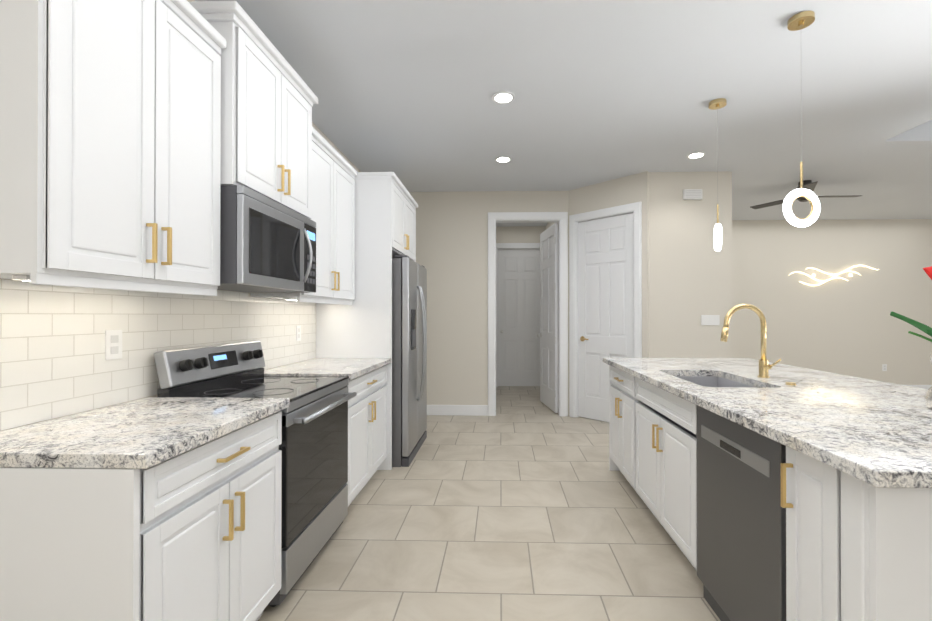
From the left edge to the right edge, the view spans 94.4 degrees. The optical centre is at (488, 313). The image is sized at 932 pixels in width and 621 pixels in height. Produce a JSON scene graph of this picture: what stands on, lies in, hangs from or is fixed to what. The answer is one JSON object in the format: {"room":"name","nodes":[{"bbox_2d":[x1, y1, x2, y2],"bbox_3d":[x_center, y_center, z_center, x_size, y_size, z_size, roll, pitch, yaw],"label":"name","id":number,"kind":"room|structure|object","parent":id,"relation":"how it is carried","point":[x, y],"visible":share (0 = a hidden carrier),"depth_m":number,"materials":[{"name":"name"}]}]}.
{"room":"kitchen","nodes":[
{"label":"kitchen","id":0,"kind":"room"},
{"bbox_2d":[1,0,360,430],"bbox_3d":[-1.567,-0.147,1.495,0.120,2.880,8.410,0,0,2],"label":"wall","id":1,"kind":"structure","parent":0,"point":[322,134],"depth_m":3.63,"materials":[{"name":"beige paint"}]},
{"bbox_2d":[0,0,225,295],"bbox_3d":[-1.316,-0.634,1.495,0.362,1.115,0.770,0,0,2],"label":"upper cabinet","id":2,"kind":"object","parent":1,"relation":"attached to","point":[110,144],"visible":1,"depth_m":1.34,"materials":[{"name":"white wood"}]},
{"bbox_2d":[0,279,315,430],"bbox_3d":[-1.477,0.120,2.374,0.006,0.492,2.455,0,0,2],"label":"backsplash","id":3,"kind":"structure","parent":1,"relation":"attached to","point":[54,363],"depth_m":1.68,"materials":[{"name":"tile"}]},
{"bbox_2d":[105,330,121,359],"bbox_3d":[-1.490,0.124,1.717,0.006,0.116,0.072,0,0,2],"label":"electrical outlet","id":4,"kind":"object","parent":3,"relation":"attached to","point":[113,344],"visible":1,"depth_m":1.71,"materials":[{"name":"white plastic"}]},
{"bbox_2d":[296,325,300,340],"bbox_3d":[-1.444,0.151,3.286,0.006,0.116,0.072,0,0,2],"label":"electrical outlet","id":5,"kind":"object","parent":3,"relation":"attached to","point":[298,333],"visible":1,"depth_m":3.28,"materials":[{"name":"white plastic"}]},
{"bbox_2d":[189,1,317,218],"bbox_3d":[-1.263,-0.951,2.265,0.422,0.775,0.840,0,0,2],"label":"upper cabinet","id":6,"kind":"object","parent":1,"relation":"attached to","point":[269,98],"visible":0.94,"depth_m":2.07,"materials":[{"name":"white wood"}]},
{"bbox_2d":[217,185,315,292],"bbox_3d":[-1.236,-0.343,2.261,0.476,0.430,0.750,0,0,2],"label":"microwave","id":7,"kind":"object","parent":6,"relation":"attached to","point":[267,245],"visible":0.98,"depth_m":2.06,"materials":[{"name":"grey metal"}]},
{"bbox_2d":[250,127,357,304],"bbox_3d":[-1.268,-0.627,3.124,0.362,1.115,0.950,0,0,2],"label":"upper cabinet","id":8,"kind":"object","parent":1,"relation":"attached to","point":[334,172],"visible":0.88,"depth_m":3.08,"materials":[{"name":"white wood"}]},
{"bbox_2d":[409,191,568,415],"bbox_3d":[-0.207,-0.130,5.602,2.600,2.880,0.120,0,0,2],"label":"wall","id":9,"kind":"structure","parent":0,"point":[452,243],"depth_m":5.55,"materials":[{"name":"beige paint"}]},
{"bbox_2d":[427,405,487,415],"bbox_3d":[-0.696,1.243,5.543,1.385,0.135,0.016,0,0,2],"label":"baseboard","id":10,"kind":"structure","parent":9,"relation":"attached to","point":[466,410],"depth_m":5.53,"materials":[{"name":"white wood"}]},
{"bbox_2d":[488,212,567,416],"bbox_3d":[0.507,0.008,5.569,1.020,2.605,0.149,0,0,2],"label":"trim","id":11,"kind":"structure","parent":9,"relation":"attached to","point":[560,218],"depth_m":5.50,"materials":[{"name":"white wood"}]},
{"bbox_2d":[537,223,557,412],"bbox_3d":[0.815,0.058,6.027,0.214,2.485,0.800,0,0,2],"label":"hall door","id":12,"kind":"structure","parent":9,"relation":"in","point":[548,334],"depth_m":5.92,"materials":[{"name":"white wood"}]},
{"bbox_2d":[258,386,720,620],"bbox_3d":[4.277,1.331,3.266,11.860,0.060,12.300,0,0,2],"label":"floor","id":13,"kind":"structure","parent":0,"point":[525,503],"depth_m":2.46,"materials":[{"name":"tile"}]},
{"bbox_2d":[0,411,281,620],"bbox_3d":[-1.180,0.848,1.492,0.632,0.890,0.755,0,0,2],"label":"base cabinet","id":14,"kind":"object","parent":13,"relation":"on","point":[193,534],"visible":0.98,"depth_m":1.16,"materials":[{"name":"white wood"}]},
{"bbox_2d":[0,397,289,468],"bbox_3d":[-1.182,0.383,1.495,0.632,0.039,0.757,0,0,2],"label":"countertop","id":15,"kind":"structure","parent":14,"relation":"on","point":[145,433],"depth_m":1.32,"materials":[{"name":"stone"}]},
{"bbox_2d":[154,341,356,606],"bbox_3d":[-1.128,0.731,2.254,0.668,1.131,0.760,0,0,2],"label":"range","id":16,"kind":"object","parent":13,"relation":"on","point":[313,446],"visible":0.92,"depth_m":2.12,"materials":[{"name":"grey"}]},
{"bbox_2d":[346,365,386,505],"bbox_3d":[-1.133,0.855,3.114,0.632,0.890,0.950,0,0,2],"label":"base cabinet","id":17,"kind":"object","parent":13,"relation":"on","point":[367,429],"visible":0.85,"depth_m":3.02,"materials":[{"name":"white wood"}]},
{"bbox_2d":[264,358,390,379],"bbox_3d":[-1.135,0.390,3.116,0.632,0.039,0.955,0,0,2],"label":"countertop","id":18,"kind":"structure","parent":17,"relation":"on","point":[352,368],"depth_m":2.94,"materials":[{"name":"stone"}]},
{"bbox_2d":[316,172,417,469],"bbox_3d":[-1.091,0.062,4.134,0.666,2.485,1.075,0,0,2],"label":"tall cabinet","id":19,"kind":"object","parent":13,"relation":"on","point":[386,205],"visible":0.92,"depth_m":3.60,"materials":[{"name":"white wood"}]},
{"bbox_2d":[392,255,426,466],"bbox_3d":[-0.995,0.404,4.117,0.820,1.800,0.910,0,0,2],"label":"fridge","id":20,"kind":"object","parent":13,"relation":"on","point":[409,355],"visible":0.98,"depth_m":3.67,"materials":[{"name":"grey metal"}]},
{"bbox_2d":[609,365,647,506],"bbox_3d":[1.279,0.856,3.237,0.632,0.890,0.695,0,0,2],"label":"base cabinet","id":21,"kind":"object","parent":13,"relation":"on","point":[622,432],"visible":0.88,"depth_m":3.19,"materials":[{"name":"white wood"}]},
{"bbox_2d":[635,377,696,570],"bbox_3d":[1.256,0.852,2.427,0.632,0.890,0.915,0,0,2],"label":"base cabinet","id":22,"kind":"object","parent":13,"relation":"on","point":[666,455],"visible":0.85,"depth_m":2.32,"materials":[{"name":"white wood"}]},
{"bbox_2d":[603,357,931,487],"bbox_3d":[1.528,0.386,2.299,1.200,0.039,2.660,0,0,2],"label":"countertop","id":23,"kind":"structure","parent":22,"relation":"on","point":[876,433],"depth_m":1.63,"materials":[{"name":"stone"}]},
{"bbox_2d":[675,376,756,387],"bbox_3d":[1.283,0.510,2.465,0.450,0.206,0.730,0,0,2],"label":"sink","id":24,"kind":"object","parent":23,"relation":"in","point":[709,381],"depth_m":2.80,"materials":[{"name":"silver metal"}]},
{"bbox_2d":[720,304,795,384],"bbox_3d":[1.473,0.154,2.350,0.273,0.423,0.322,0,0,2],"label":"faucet","id":25,"kind":"object","parent":23,"relation":"on","point":[764,366],"visible":1,"depth_m":2.47,"materials":[{"name":"gold metal"}]},
{"bbox_2d":[890,266,931,341],"bbox_3d":[1.512,0.053,1.395,0.333,0.619,0.118,0,0,2],"label":"plant","id":26,"kind":"object","parent":23,"relation":"on","point":[926,329],"visible":1,"depth_m":1.43,"materials":[{"name":"green plant"}]},
{"bbox_2d":[924,352,931,408],"bbox_3d":[1.724,0.243,1.623,0.116,0.240,0.116,0,0,2],"label":"ornament","id":27,"kind":"object","parent":23,"relation":"on","point":[928,399],"visible":1,"depth_m":1.64,"materials":[{"name":"white ceramic"}]},
{"bbox_2d":[697,405,785,620],"bbox_3d":[1.233,0.852,1.670,0.586,0.885,0.591,0,0,2],"label":"dishwasher","id":28,"kind":"object","parent":13,"relation":"on","point":[741,543],"visible":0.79,"depth_m":1.62,"materials":[{"name":"grey metal"}]},
{"bbox_2d":[781,446,931,620],"bbox_3d":[1.220,0.847,1.198,0.632,0.890,0.335,0,0,2],"label":"base cabinet","id":29,"kind":"object","parent":13,"relation":"on","point":[857,549],"visible":0.69,"depth_m":1.10,"materials":[{"name":"white wood"}]},
{"bbox_2d":[496,226,545,242],"bbox_3d":[0.576,-0.120,7.791,0.920,2.880,0.120,0,0,2],"label":"wall","id":30,"kind":"structure","parent":0,"point":[522,234],"depth_m":7.74,"materials":[{"name":"beige paint"}]},
{"bbox_2d":[496,243,539,386],"bbox_3d":[0.576,0.029,7.781,0.916,2.580,0.142,0,0,2],"label":"door frame","id":31,"kind":"structure","parent":30,"relation":"attached to","point":[517,245],"depth_m":7.72,"materials":[{"name":"white wood"}]},
{"bbox_2d":[498,249,539,385],"bbox_3d":[0.581,0.075,7.777,0.805,2.465,0.163,0,0,2],"label":"hall door","id":32,"kind":"structure","parent":30,"relation":"in","point":[518,316],"depth_m":7.76,"materials":[{"name":"white wood"}]},
{"bbox_2d":[546,222,557,228],"bbox_3d":[1.066,-0.125,6.731,0.120,2.880,2.210,0,0,2],"label":"wall","id":33,"kind":"structure","parent":0,"point":[548,225],"depth_m":7.15,"materials":[{"name":"beige paint"}]},
{"bbox_2d":[194,0,931,226],"bbox_3d":[4.277,-1.729,3.278,11.860,0.300,12.300,0,0,2],"label":"ceiling","id":34,"kind":"structure","parent":0,"point":[838,91],"depth_m":3.07,"materials":[{"name":"white paint"}]},
{"bbox_2d":[492,91,514,103],"bbox_3d":[0.112,-1.575,3.148,0.170,0.009,0.170,0,0,2],"label":"recessed light","id":35,"kind":"object","parent":34,"relation":"in","point":[503,97],"visible":1,"depth_m":3.13,"materials":[{"name":"white plastic"}]},
{"bbox_2d":[495,156,511,162],"bbox_3d":[0.155,-1.570,4.397,0.170,0.009,0.170,0,0,2],"label":"recessed light","id":36,"kind":"object","parent":34,"relation":"in","point":[502,159],"visible":1,"depth_m":4.38,"materials":[{"name":"white plastic"}]},
{"bbox_2d":[687,152,705,158],"bbox_3d":[2.065,-1.570,4.282,0.170,0.009,0.170,0,0,2],"label":"recessed light","id":37,"kind":"object","parent":34,"relation":"in","point":[694,155],"visible":0.98,"depth_m":4.27,"materials":[{"name":"white"}]},
{"bbox_2d":[709,98,726,250],"bbox_3d":[1.714,-1.021,3.220,0.120,1.116,0.196,0,0,2],"label":"pendant light","id":38,"kind":"object","parent":34,"relation":"hanging from","point":[717,104],"visible":1,"depth_m":3.19,"materials":[{"name":"white glass"}]},
{"bbox_2d":[783,11,819,226],"bbox_3d":[1.678,-1.022,2.310,0.206,1.122,0.120,0,0,2],"label":"pendant light","id":39,"kind":"object","parent":34,"relation":"hanging from","point":[800,20],"visible":1,"depth_m":2.30,"materials":[{"name":"gold metal"}]},
{"bbox_2d":[750,180,861,208],"bbox_3d":[3.911,-1.456,5.139,0.980,0.230,1.131,0,0,2],"label":"ceiling fan","id":40,"kind":"object","parent":34,"relation":"hanging from","point":[809,185],"visible":0.71,"depth_m":5.12,"materials":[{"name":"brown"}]},
{"bbox_2d":[569,171,649,357],"bbox_3d":[1.418,-0.131,5.190,0.110,2.880,1.094,0,0,-44],"label":"wall","id":41,"kind":"structure","parent":0,"point":[634,188],"depth_m":4.89,"materials":[{"name":"beige paint"}]},
{"bbox_2d":[569,201,641,417],"bbox_3d":[1.410,0.031,5.179,0.139,2.555,0.959,0,0,-44],"label":"door frame","id":42,"kind":"structure","parent":41,"relation":"attached to","point":[635,208],"depth_m":5.41,"materials":[{"name":"white wood"}]},
{"bbox_2d":[578,213,633,421],"bbox_3d":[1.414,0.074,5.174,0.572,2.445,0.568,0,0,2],"label":"pantry door","id":43,"kind":"structure","parent":41,"relation":"in","point":[605,287],"depth_m":5.19,"materials":[{"name":"white wood"}]},
{"bbox_2d":[649,171,720,357],"bbox_3d":[2.148,-0.133,4.854,0.840,2.880,0.140,0,0,2],"label":"wall","id":44,"kind":"structure","parent":0,"point":[690,275],"depth_m":4.78,"materials":[{"name":"beige paint"}]},
{"bbox_2d":[683,189,701,199],"bbox_3d":[2.259,-1.313,4.762,0.200,0.110,0.046,0,0,2],"label":"door chime","id":45,"kind":"object","parent":44,"relation":"attached to","point":[692,194],"visible":1,"depth_m":4.74,"materials":[{"name":"white plastic"}]},
{"bbox_2d":[701,315,719,324],"bbox_3d":[2.460,0.074,4.769,0.200,0.115,0.008,0,0,2],"label":"switch plate","id":46,"kind":"object","parent":44,"relation":"attached to","point":[710,319],"visible":1,"depth_m":4.77,"materials":[{"name":"white plastic"}]},
{"bbox_2d":[721,171,731,357],"bbox_3d":[2.676,-0.128,6.019,0.120,2.880,2.500,0,0,2],"label":"wall","id":47,"kind":"structure","parent":0,"point":[726,176],"depth_m":4.77,"materials":[{"name":"beige paint"}]},
{"bbox_2d":[732,219,931,384],"bbox_3d":[5.013,-0.123,7.262,4.720,2.880,0.120,0,0,2],"label":"wall","id":48,"kind":"structure","parent":0,"point":[851,326],"depth_m":7.18,"materials":[{"name":"beige paint"}]},
{"bbox_2d":[789,265,876,285],"bbox_3d":[5.735,-0.629,7.162,1.472,0.343,0.042,0,0,2],"label":"wall sconce","id":49,"kind":"object","parent":48,"relation":"attached to","point":[813,275],"visible":0.96,"depth_m":7.15,"materials":[{"name":"beige"}]},
{"bbox_2d":[882,364,886,370],"bbox_3d":[6.575,0.899,7.149,0.070,0.115,0.006,0,0,2],"label":"electrical outlet","id":50,"kind":"object","parent":48,"relation":"attached to","point":[884,367],"visible":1,"depth_m":7.15,"materials":[{"name":"white plastic"}]},
{"bbox_2d":[906,385,931,388],"bbox_3d":[5.071,1.250,7.187,4.600,0.135,0.016,0,0,2],"label":"baseboard","id":51,"kind":"structure","parent":48,"relation":"attached to","point":[918,386],"depth_m":7.12,"materials":[{"name":"white"}]}
]}

